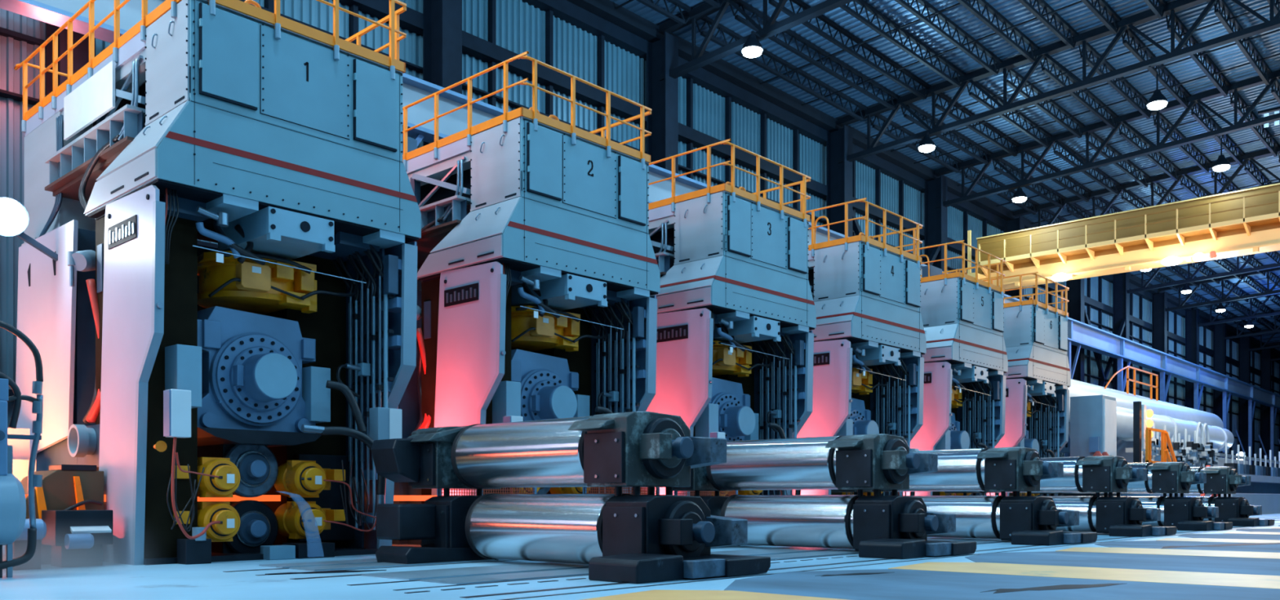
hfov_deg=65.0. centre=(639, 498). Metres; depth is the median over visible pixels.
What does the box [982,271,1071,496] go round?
stand
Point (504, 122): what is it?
socket
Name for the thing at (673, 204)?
socket
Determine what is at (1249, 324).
lamp
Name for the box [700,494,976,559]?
roll
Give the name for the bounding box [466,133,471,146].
socket
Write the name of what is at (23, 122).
socket
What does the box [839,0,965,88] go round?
joist
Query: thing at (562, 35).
wall
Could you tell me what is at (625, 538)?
roll
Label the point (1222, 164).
lamp
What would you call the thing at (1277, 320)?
joist
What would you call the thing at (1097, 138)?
joist
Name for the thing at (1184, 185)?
joist
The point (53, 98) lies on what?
socket
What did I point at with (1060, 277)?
light
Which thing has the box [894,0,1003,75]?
joist
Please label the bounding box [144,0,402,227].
hood
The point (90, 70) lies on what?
socket
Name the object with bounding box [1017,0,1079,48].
joist
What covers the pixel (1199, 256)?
light
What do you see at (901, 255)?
socket
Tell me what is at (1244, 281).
joist
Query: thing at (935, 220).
steel column
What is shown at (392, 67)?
socket
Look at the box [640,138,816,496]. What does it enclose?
stand
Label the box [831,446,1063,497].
roll
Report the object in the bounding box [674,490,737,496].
guard
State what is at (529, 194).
hood
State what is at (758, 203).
socket
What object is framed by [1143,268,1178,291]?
joist
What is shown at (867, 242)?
socket
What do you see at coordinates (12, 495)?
unit
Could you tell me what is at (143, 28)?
socket
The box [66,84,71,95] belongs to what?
socket
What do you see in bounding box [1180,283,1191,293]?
lamp
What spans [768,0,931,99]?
joist
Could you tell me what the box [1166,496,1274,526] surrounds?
roll
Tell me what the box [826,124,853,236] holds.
steel column
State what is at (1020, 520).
roll
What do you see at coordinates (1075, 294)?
steel column
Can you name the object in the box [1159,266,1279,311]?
roof truss
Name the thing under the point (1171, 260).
light
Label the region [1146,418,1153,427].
lamp
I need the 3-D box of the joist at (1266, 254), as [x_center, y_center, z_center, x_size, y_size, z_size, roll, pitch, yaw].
[44.570,-16.902,70.451,0.140,0.680,9.533,0,0,43]
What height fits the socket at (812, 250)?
0.200 m
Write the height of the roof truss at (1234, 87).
3.275 m
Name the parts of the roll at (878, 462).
cheek plate, cheek plate, hood arm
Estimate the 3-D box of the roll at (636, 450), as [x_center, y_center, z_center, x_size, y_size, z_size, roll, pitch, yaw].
[-1.445,-0.546,13.527,5.170,1.042,1.890,0,0,43]
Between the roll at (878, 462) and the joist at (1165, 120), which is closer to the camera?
the roll at (878, 462)
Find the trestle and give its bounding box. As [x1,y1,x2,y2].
[1200,465,1217,497]
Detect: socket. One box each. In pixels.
[21,120,26,133]
[38,106,43,119]
[51,96,56,110]
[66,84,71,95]
[87,66,93,79]
[112,47,118,62]
[140,25,146,41]
[170,0,177,18]
[208,0,215,15]
[275,22,280,39]
[333,44,339,60]
[390,65,395,79]
[402,160,406,170]
[433,147,437,159]
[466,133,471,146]
[502,120,507,133]
[533,118,537,130]
[571,133,575,145]
[606,146,610,157]
[640,158,644,169]
[671,202,675,212]
[706,192,710,203]
[731,191,735,201]
[756,201,760,211]
[780,209,783,219]
[803,218,806,227]
[811,248,813,257]
[844,242,847,250]
[866,241,869,249]
[883,248,886,256]
[900,254,903,262]
[975,282,978,289]
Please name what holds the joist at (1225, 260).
on the roof truss at (1190, 279)
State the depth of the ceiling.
41.28 m
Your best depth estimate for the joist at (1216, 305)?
89.95 m
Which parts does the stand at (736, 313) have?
rail post, housing post, leg panel, rail post, rail, rail, plate, rail post, housing post, soffit plate, rail post, rail post, rail, rail post, leg panel, rail, rail post, rail post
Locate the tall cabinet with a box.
[1070,395,1116,457]
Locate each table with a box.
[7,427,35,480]
[1193,442,1279,493]
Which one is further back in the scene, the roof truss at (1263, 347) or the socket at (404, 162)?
the roof truss at (1263, 347)
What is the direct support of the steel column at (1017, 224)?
on the floor
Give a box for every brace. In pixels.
[853,210,940,265]
[1084,304,1125,387]
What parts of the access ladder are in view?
ladder post, ladder post, ladder post, ladder post, handrail, handrail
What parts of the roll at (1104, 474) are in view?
hood arm, cheek plate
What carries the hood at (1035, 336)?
attached to the stand at (1038, 376)
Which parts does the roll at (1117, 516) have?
cheek plate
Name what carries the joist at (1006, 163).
attached to the roof truss at (1251, 156)
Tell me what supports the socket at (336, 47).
attached to the stand at (272, 360)
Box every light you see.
[1051,272,1070,281]
[1161,256,1182,266]
[1192,252,1204,261]
[1208,250,1217,258]
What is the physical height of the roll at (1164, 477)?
1.042 m
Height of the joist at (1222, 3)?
0.680 m
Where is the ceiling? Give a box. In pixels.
[566,0,1279,357]
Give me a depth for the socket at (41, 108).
17.07 m
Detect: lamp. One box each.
[0,197,57,261]
[741,31,763,57]
[917,132,935,152]
[1011,186,1027,203]
[1146,66,1168,110]
[1146,408,1153,417]
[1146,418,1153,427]
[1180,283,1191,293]
[1212,135,1231,171]
[1215,302,1225,312]
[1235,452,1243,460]
[1244,319,1253,328]
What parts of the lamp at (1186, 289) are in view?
lamp glass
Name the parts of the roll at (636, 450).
cheek plate, hood arm, hood arm, cheek plate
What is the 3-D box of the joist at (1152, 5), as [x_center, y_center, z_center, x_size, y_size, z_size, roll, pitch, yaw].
[14.537,-17.125,31.102,0.140,0.680,11.933,0,0,43]
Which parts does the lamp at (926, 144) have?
lamp shade, lamp glass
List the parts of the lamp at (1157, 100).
lamp shade, lamp glass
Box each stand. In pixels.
[13,0,421,564]
[391,50,660,545]
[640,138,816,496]
[792,197,926,495]
[902,240,1008,495]
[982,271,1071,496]
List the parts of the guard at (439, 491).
guard post, guard post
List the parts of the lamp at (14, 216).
lamp glass, arm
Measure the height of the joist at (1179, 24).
0.680 m
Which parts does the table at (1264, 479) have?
table motor, table motor, table motor, table motor, table motor, table motor, table motor, table motor, table motor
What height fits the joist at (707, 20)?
0.680 m
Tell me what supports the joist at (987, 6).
attached to the roof truss at (1176, 53)
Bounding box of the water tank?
[1067,378,1234,462]
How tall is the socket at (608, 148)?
0.200 m
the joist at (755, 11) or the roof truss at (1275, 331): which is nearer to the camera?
the joist at (755, 11)
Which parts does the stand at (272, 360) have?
rail post, rail post, drive leg panel, rail post, rail post, white panel, rail post, rail post, leg panel, rail post, housing post, handle, handle, spring post, rail, rail, tag plate, type plate, type plate, soffit plate, label plate, plate, sill, rail post, housing post, type plate, type plate, rail post, rail post, rail, rail, leg panel, rail post, box door, rail post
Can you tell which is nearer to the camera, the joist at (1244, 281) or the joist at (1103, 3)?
the joist at (1103, 3)
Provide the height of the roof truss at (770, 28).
3.275 m
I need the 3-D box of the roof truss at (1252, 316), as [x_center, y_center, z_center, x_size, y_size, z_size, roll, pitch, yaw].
[58.313,-16.412,77.319,28.493,3.275,0.340,0,0,43]
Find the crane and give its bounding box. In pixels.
[967,182,1279,289]
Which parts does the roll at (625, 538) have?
cheek plate, cheek plate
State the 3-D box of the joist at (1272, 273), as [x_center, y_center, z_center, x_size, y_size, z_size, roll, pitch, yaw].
[49.954,-16.830,78.470,0.140,0.680,9.633,0,0,43]
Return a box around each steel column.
[45,22,95,96]
[422,0,462,146]
[645,31,678,173]
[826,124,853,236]
[924,175,947,271]
[1004,216,1024,300]
[1066,278,1084,382]
[1112,271,1128,392]
[1151,291,1167,402]
[1185,308,1199,408]
[1213,323,1226,457]
[1238,336,1250,455]
[1260,348,1271,466]
[1279,361,1279,451]
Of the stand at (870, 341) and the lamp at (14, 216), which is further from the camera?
the stand at (870, 341)
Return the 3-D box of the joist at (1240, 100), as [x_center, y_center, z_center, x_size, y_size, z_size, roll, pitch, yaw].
[28.220,-17.125,46.029,0.140,0.680,10.032,0,0,43]
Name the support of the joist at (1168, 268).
attached to the roof truss at (1268, 291)
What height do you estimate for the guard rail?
1.779 m
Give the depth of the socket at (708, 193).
21.92 m
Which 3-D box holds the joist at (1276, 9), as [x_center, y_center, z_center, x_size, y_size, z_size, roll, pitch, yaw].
[23.911,-17.275,36.889,0.140,0.680,9.333,0,0,43]
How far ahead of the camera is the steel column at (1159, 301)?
79.79 m
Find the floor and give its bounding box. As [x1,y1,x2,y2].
[0,513,1279,599]
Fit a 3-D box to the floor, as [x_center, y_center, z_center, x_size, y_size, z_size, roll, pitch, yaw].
[52.215,1.091,60.662,55.000,0.418,210.000,0,0,43]
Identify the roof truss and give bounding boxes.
[658,0,854,80]
[837,0,1279,163]
[934,69,1279,208]
[1013,145,1279,226]
[1120,250,1279,293]
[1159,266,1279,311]
[1191,293,1279,327]
[1219,310,1279,340]
[1244,328,1279,351]
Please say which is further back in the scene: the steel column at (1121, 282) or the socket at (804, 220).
the steel column at (1121, 282)
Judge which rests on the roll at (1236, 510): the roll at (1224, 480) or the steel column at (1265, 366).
the roll at (1224, 480)
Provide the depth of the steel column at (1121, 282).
72.84 m
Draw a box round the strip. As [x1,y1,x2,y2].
[25,494,436,502]
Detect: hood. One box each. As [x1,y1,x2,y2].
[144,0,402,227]
[417,117,660,293]
[653,191,816,328]
[808,241,926,353]
[920,277,1008,372]
[1003,304,1071,386]
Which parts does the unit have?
stand leg, motor, drain leg, tank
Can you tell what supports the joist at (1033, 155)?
attached to the roof truss at (1251, 156)
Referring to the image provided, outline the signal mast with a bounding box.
[1133,401,1153,462]
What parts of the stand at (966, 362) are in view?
leg panel, grey frame, housing post, rail post, housing post, rail, rail, rail, rail post, soffit plate, rail post, leg panel, rail post, rail, rail post, rail post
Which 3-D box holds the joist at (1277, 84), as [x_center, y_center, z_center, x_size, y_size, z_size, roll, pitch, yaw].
[29.326,-17.200,45.016,0.140,0.680,10.032,0,0,43]
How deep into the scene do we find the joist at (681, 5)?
33.85 m
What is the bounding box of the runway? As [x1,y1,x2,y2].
[0,0,1279,466]
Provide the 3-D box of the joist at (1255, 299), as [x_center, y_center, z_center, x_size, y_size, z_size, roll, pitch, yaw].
[54.229,-16.680,87.574,0.140,0.680,9.633,0,0,43]
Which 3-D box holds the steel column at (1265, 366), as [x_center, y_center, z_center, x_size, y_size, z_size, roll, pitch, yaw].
[67.854,-7.700,108.728,1.100,17.200,1.000,0,0,43]
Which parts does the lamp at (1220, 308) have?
lamp shade, lamp glass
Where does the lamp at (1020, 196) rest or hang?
hanging from the roof truss at (1234, 87)
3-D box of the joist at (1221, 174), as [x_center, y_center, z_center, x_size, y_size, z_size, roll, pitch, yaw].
[32.766,-16.975,55.428,0.140,0.680,10.032,0,0,43]
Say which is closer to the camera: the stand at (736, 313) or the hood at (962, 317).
the stand at (736, 313)
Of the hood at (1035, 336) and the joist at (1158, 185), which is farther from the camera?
the joist at (1158, 185)
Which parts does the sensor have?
motor leg, motor, motor, plate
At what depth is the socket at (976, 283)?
31.00 m
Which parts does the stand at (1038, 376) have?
leg panel, rail post, rail, rail, rail post, rail, soffit plate, rail post, leg panel, rail post, rail post, rail post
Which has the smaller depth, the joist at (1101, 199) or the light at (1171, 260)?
the light at (1171, 260)
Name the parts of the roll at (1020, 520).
cheek plate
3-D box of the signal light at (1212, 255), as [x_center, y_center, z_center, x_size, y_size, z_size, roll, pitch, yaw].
[25.155,-10.690,44.091,0.320,0.320,0.315,0,0,43]
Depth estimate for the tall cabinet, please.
39.73 m
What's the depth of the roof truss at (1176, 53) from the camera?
37.84 m
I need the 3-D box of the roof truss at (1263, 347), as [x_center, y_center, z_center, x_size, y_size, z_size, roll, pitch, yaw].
[71.557,-16.412,91.768,28.493,3.275,0.340,0,0,43]
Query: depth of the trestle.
44.06 m
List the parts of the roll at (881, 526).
cheek plate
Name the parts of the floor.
steel plate, steel plate, steel plate, steel plate, steel plate, steel plate, steel plate, steel plate, steel plate, steel plate, steel plate, steel plate, steel plate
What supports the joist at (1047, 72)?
attached to the roof truss at (1234, 87)
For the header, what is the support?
on the floor
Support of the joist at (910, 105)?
attached to the roof truss at (1234, 87)
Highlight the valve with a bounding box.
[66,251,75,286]
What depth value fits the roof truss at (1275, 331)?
92.08 m
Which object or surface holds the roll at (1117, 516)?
on the floor
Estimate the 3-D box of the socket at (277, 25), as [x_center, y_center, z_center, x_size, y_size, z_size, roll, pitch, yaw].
[-5.090,-6.560,14.108,0.080,0.200,0.076,0,0,43]
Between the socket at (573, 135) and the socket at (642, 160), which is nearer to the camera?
the socket at (573, 135)
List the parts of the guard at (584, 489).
guard post, guard post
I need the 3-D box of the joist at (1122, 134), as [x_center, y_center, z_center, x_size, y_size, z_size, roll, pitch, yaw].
[24.940,-16.902,49.036,0.140,0.680,10.032,0,0,43]
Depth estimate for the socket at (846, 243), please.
26.15 m
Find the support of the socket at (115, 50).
attached to the stand at (272, 360)
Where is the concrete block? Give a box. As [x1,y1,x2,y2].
[1214,493,1279,514]
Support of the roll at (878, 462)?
on the roll at (881, 526)
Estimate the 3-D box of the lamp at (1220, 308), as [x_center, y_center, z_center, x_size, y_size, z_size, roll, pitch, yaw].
[44.499,-14.645,76.959,0.720,0.730,0.720,0,0,43]
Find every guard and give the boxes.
[436,487,537,496]
[582,486,659,494]
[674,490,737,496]
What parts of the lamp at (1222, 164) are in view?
lamp shade, lamp glass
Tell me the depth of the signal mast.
40.54 m
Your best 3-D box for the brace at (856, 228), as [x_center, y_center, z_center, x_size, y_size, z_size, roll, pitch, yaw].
[12.190,-8.100,47.633,0.220,9.750,9.061,0,0,43]
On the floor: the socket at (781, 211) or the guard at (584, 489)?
the guard at (584, 489)
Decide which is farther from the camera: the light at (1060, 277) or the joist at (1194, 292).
the joist at (1194, 292)
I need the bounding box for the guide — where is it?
[4,464,103,564]
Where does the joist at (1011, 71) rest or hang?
attached to the roof truss at (1234, 87)
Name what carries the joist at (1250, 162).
attached to the roof truss
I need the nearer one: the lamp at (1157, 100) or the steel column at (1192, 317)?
the lamp at (1157, 100)
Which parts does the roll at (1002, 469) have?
hood arm, cheek plate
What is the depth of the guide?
13.74 m
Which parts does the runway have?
post, post, post, post, post, post, post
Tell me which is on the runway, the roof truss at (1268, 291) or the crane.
the crane
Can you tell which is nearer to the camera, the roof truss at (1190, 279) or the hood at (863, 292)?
the hood at (863, 292)
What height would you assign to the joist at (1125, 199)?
0.680 m
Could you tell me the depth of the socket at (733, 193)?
21.85 m
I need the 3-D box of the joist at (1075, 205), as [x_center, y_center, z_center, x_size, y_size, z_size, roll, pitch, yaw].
[27.385,-16.610,60.361,0.140,0.680,10.032,0,0,43]
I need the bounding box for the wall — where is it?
[0,0,1279,496]
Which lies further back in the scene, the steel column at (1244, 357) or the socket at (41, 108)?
the steel column at (1244, 357)
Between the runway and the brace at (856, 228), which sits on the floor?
the runway
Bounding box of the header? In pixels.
[1120,422,1217,496]
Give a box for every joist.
[635,0,693,25]
[695,16,868,120]
[702,0,724,8]
[729,0,900,110]
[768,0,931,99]
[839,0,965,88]
[870,114,963,173]
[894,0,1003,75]
[901,102,991,164]
[931,92,1020,156]
[956,0,1039,62]
[964,166,1039,214]
[966,80,1052,147]
[992,158,1066,208]
[1002,68,1084,137]
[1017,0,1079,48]
[1020,150,1092,201]
[1040,56,1119,128]
[1040,208,1069,224]
[1052,141,1120,195]
[1066,197,1096,218]
[1078,42,1151,119]
[1080,0,1121,34]
[1084,132,1150,187]
[1094,196,1122,214]
[1119,123,1180,180]
[1120,189,1151,208]
[1121,27,1191,108]
[1143,0,1166,18]
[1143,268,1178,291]
[1150,182,1180,203]
[1152,113,1211,173]
[1165,13,1231,97]
[1165,265,1199,287]
[1180,175,1208,198]
[1180,288,1210,308]
[1190,262,1220,284]
[1191,102,1244,164]
[1200,283,1231,305]
[1210,169,1240,192]
[1211,304,1237,322]
[1212,258,1242,279]
[1213,0,1271,84]
[1220,280,1248,302]
[1229,92,1279,156]
[1230,301,1256,319]
[1237,315,1261,335]
[1239,254,1265,275]
[1243,275,1269,298]
[1244,160,1271,185]
[1248,297,1274,317]
[1255,317,1278,330]
[1263,251,1279,263]
[1266,0,1279,15]
[1266,271,1279,288]
[1270,294,1279,306]
[1271,80,1279,104]
[1273,315,1279,322]
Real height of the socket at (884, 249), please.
0.200 m
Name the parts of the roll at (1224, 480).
hood arm, cheek plate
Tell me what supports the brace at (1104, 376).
attached to the steel column at (1075, 294)
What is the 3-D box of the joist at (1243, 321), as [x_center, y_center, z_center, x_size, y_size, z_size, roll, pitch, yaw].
[58.714,-16.535,96.758,0.140,0.680,10.032,0,0,43]
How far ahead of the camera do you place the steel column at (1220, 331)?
93.97 m
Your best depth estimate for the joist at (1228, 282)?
80.27 m
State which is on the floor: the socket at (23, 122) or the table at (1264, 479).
the table at (1264, 479)
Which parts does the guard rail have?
curved rail, rail post, rail post, rail, rail, rail post, rail post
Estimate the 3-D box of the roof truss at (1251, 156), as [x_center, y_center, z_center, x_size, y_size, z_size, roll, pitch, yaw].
[32.366,-16.413,49.012,28.493,3.275,0.340,0,0,43]
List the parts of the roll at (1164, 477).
hood arm, cheek plate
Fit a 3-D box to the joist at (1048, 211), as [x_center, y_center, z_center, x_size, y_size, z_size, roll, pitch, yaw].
[26.279,-16.535,61.374,0.140,0.680,10.032,0,0,43]
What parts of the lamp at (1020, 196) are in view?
lamp glass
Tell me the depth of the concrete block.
56.73 m
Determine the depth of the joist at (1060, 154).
51.28 m
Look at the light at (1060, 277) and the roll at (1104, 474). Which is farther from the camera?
the light at (1060, 277)
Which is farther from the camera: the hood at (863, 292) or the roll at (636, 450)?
the hood at (863, 292)
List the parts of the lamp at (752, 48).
lamp glass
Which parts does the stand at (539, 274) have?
rail post, gap frame, rail post, housing post, leg panel, rail post, rail post, rail, rail, rail post, tag plate, soffit plate, plate, label plate, housing post, rail post, rail post, rail post, rail, leg panel, rail, rail post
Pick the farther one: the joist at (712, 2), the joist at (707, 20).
the joist at (707, 20)
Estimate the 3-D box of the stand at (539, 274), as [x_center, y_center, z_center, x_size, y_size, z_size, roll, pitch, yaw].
[-3.628,-3.413,20.960,7.410,8.626,4.447,0,0,43]
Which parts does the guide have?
guide leg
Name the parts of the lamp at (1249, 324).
lamp glass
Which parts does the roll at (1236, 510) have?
cheek plate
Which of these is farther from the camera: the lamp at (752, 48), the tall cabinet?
the tall cabinet
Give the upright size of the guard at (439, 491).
1.330 m
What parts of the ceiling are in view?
bridging rod, bridging rod, bridging rod, bridging rod, bridging rod, bridging rod, bridging rod, bridging rod, bridging rod, bridging rod, bridging rod, bridging rod, bridging rod, bridging rod, bridging rod, bridging rod, bridging rod, bridging rod, bridging rod, bridging rod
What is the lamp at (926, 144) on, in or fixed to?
hanging from the roof truss at (1176, 53)
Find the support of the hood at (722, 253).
attached to the stand at (736, 313)
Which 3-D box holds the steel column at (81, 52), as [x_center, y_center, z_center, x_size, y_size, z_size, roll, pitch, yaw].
[-12.151,-7.700,21.448,1.100,17.200,1.000,0,0,43]
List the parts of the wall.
cladding panel, cladding panel, cladding panel, cladding panel, cladding panel, cladding panel, cladding panel, cladding panel, cladding panel, cladding panel, cladding panel, cladding panel, cladding panel, cladding panel, cladding panel, cladding panel, cladding panel, cladding panel, cladding panel, cladding panel, cladding panel, cladding panel, cladding panel, cladding panel, cladding panel, cladding panel, cladding panel, cladding panel, cladding panel, cladding panel, cladding panel, cladding panel, cladding panel, cladding panel, cladding panel, cladding panel, cladding panel, cladding panel, cladding panel, cladding panel, cladding panel, cladding panel, cladding panel, cladding panel, cladding panel, cladding panel, cladding panel, cladding panel, cladding panel, cladding panel, cladding panel, cladding panel, cladding panel, cladding panel, cladding panel, cladding panel, cladding panel, cladding panel, cladding panel, cladding panel, cladding panel, cladding panel, cladding panel, cladding panel, cladding panel, cladding panel, cladding panel, cladding panel, cladding panel, cladding panel, cladding panel, cladding panel, cladding panel, cladding panel, cladding panel, cladding panel, cladding panel, cladding panel, cladding panel, cladding panel, cladding panel, cladding panel, cladding panel, cladding panel, cladding panel, cladding panel, cladding panel, cladding panel, cladding panel, cladding panel, cladding panel, cladding panel, cladding panel, cladding panel, cladding panel, cladding panel, cladding panel, cladding panel, cladding panel, cladding panel, cladding panel, cladding panel, cladding panel, cladding panel, cladding panel, cladding panel, cladding panel, cladding panel, cladding panel, cladding panel, cladding panel, cladding panel, cladding panel, cladding panel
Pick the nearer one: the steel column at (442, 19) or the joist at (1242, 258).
the steel column at (442, 19)
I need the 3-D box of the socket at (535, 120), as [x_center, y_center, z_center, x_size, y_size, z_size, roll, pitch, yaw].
[-1.840,-6.560,17.653,0.080,0.200,0.076,0,0,43]
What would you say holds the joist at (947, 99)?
attached to the roof truss at (1234, 87)
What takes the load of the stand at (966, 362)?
on the floor
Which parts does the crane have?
rail post, rail post, rail post, rail post, rail post, rail post, rail, hand rail, rail post, rail post, rail post, rail post, rail post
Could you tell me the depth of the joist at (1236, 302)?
87.88 m
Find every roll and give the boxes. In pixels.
[370,411,726,496]
[375,493,770,583]
[672,433,937,496]
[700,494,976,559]
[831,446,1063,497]
[906,495,1097,545]
[944,455,1146,497]
[1031,462,1206,497]
[1046,495,1176,537]
[1089,466,1250,497]
[1099,496,1232,531]
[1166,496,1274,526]
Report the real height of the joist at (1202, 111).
0.680 m
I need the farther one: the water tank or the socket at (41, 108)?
the water tank
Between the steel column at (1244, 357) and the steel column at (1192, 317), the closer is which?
the steel column at (1192, 317)
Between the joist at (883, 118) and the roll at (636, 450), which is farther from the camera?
the joist at (883, 118)
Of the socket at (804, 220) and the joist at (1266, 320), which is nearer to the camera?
the socket at (804, 220)
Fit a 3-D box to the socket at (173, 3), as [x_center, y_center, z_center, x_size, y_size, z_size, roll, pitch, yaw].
[-6.260,-6.560,13.491,0.080,0.200,0.076,0,0,43]
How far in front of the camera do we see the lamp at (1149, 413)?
40.86 m
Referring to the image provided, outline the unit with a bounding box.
[0,320,43,577]
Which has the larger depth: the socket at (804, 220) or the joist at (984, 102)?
the joist at (984, 102)
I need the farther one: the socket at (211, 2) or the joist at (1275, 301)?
the joist at (1275, 301)
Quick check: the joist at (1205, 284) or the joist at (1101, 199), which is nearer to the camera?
the joist at (1101, 199)
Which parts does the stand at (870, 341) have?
rail post, leg panel, housing post, rail post, housing post, rail, rail, rail post, soffit plate, rail post, rail, rail post, leg panel, rail, rail post, rail post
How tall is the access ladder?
3.690 m
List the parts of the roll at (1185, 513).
cheek plate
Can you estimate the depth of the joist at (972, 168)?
53.51 m
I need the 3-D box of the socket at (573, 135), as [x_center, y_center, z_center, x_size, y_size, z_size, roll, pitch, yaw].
[-1.212,-6.560,18.339,0.080,0.200,0.076,0,0,43]
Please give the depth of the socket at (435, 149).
19.07 m
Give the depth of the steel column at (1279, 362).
116.17 m
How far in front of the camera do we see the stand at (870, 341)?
26.76 m
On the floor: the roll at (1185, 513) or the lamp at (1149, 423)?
the roll at (1185, 513)
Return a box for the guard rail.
[1104,365,1158,400]
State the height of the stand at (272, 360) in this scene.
8.626 m
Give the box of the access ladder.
[1120,427,1185,496]
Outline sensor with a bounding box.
[12,509,112,570]
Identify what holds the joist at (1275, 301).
on the roof truss at (1252, 316)
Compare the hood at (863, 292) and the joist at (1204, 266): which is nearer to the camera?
the hood at (863, 292)
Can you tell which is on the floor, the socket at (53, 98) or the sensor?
the sensor
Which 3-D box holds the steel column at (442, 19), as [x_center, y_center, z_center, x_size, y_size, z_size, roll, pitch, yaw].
[-5.596,-7.700,28.599,1.100,17.200,1.000,0,0,43]
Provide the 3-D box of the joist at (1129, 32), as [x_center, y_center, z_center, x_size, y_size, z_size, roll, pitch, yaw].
[20.594,-17.050,39.929,0.140,0.680,9.333,0,0,43]
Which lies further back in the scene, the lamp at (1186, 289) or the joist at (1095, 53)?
the lamp at (1186, 289)

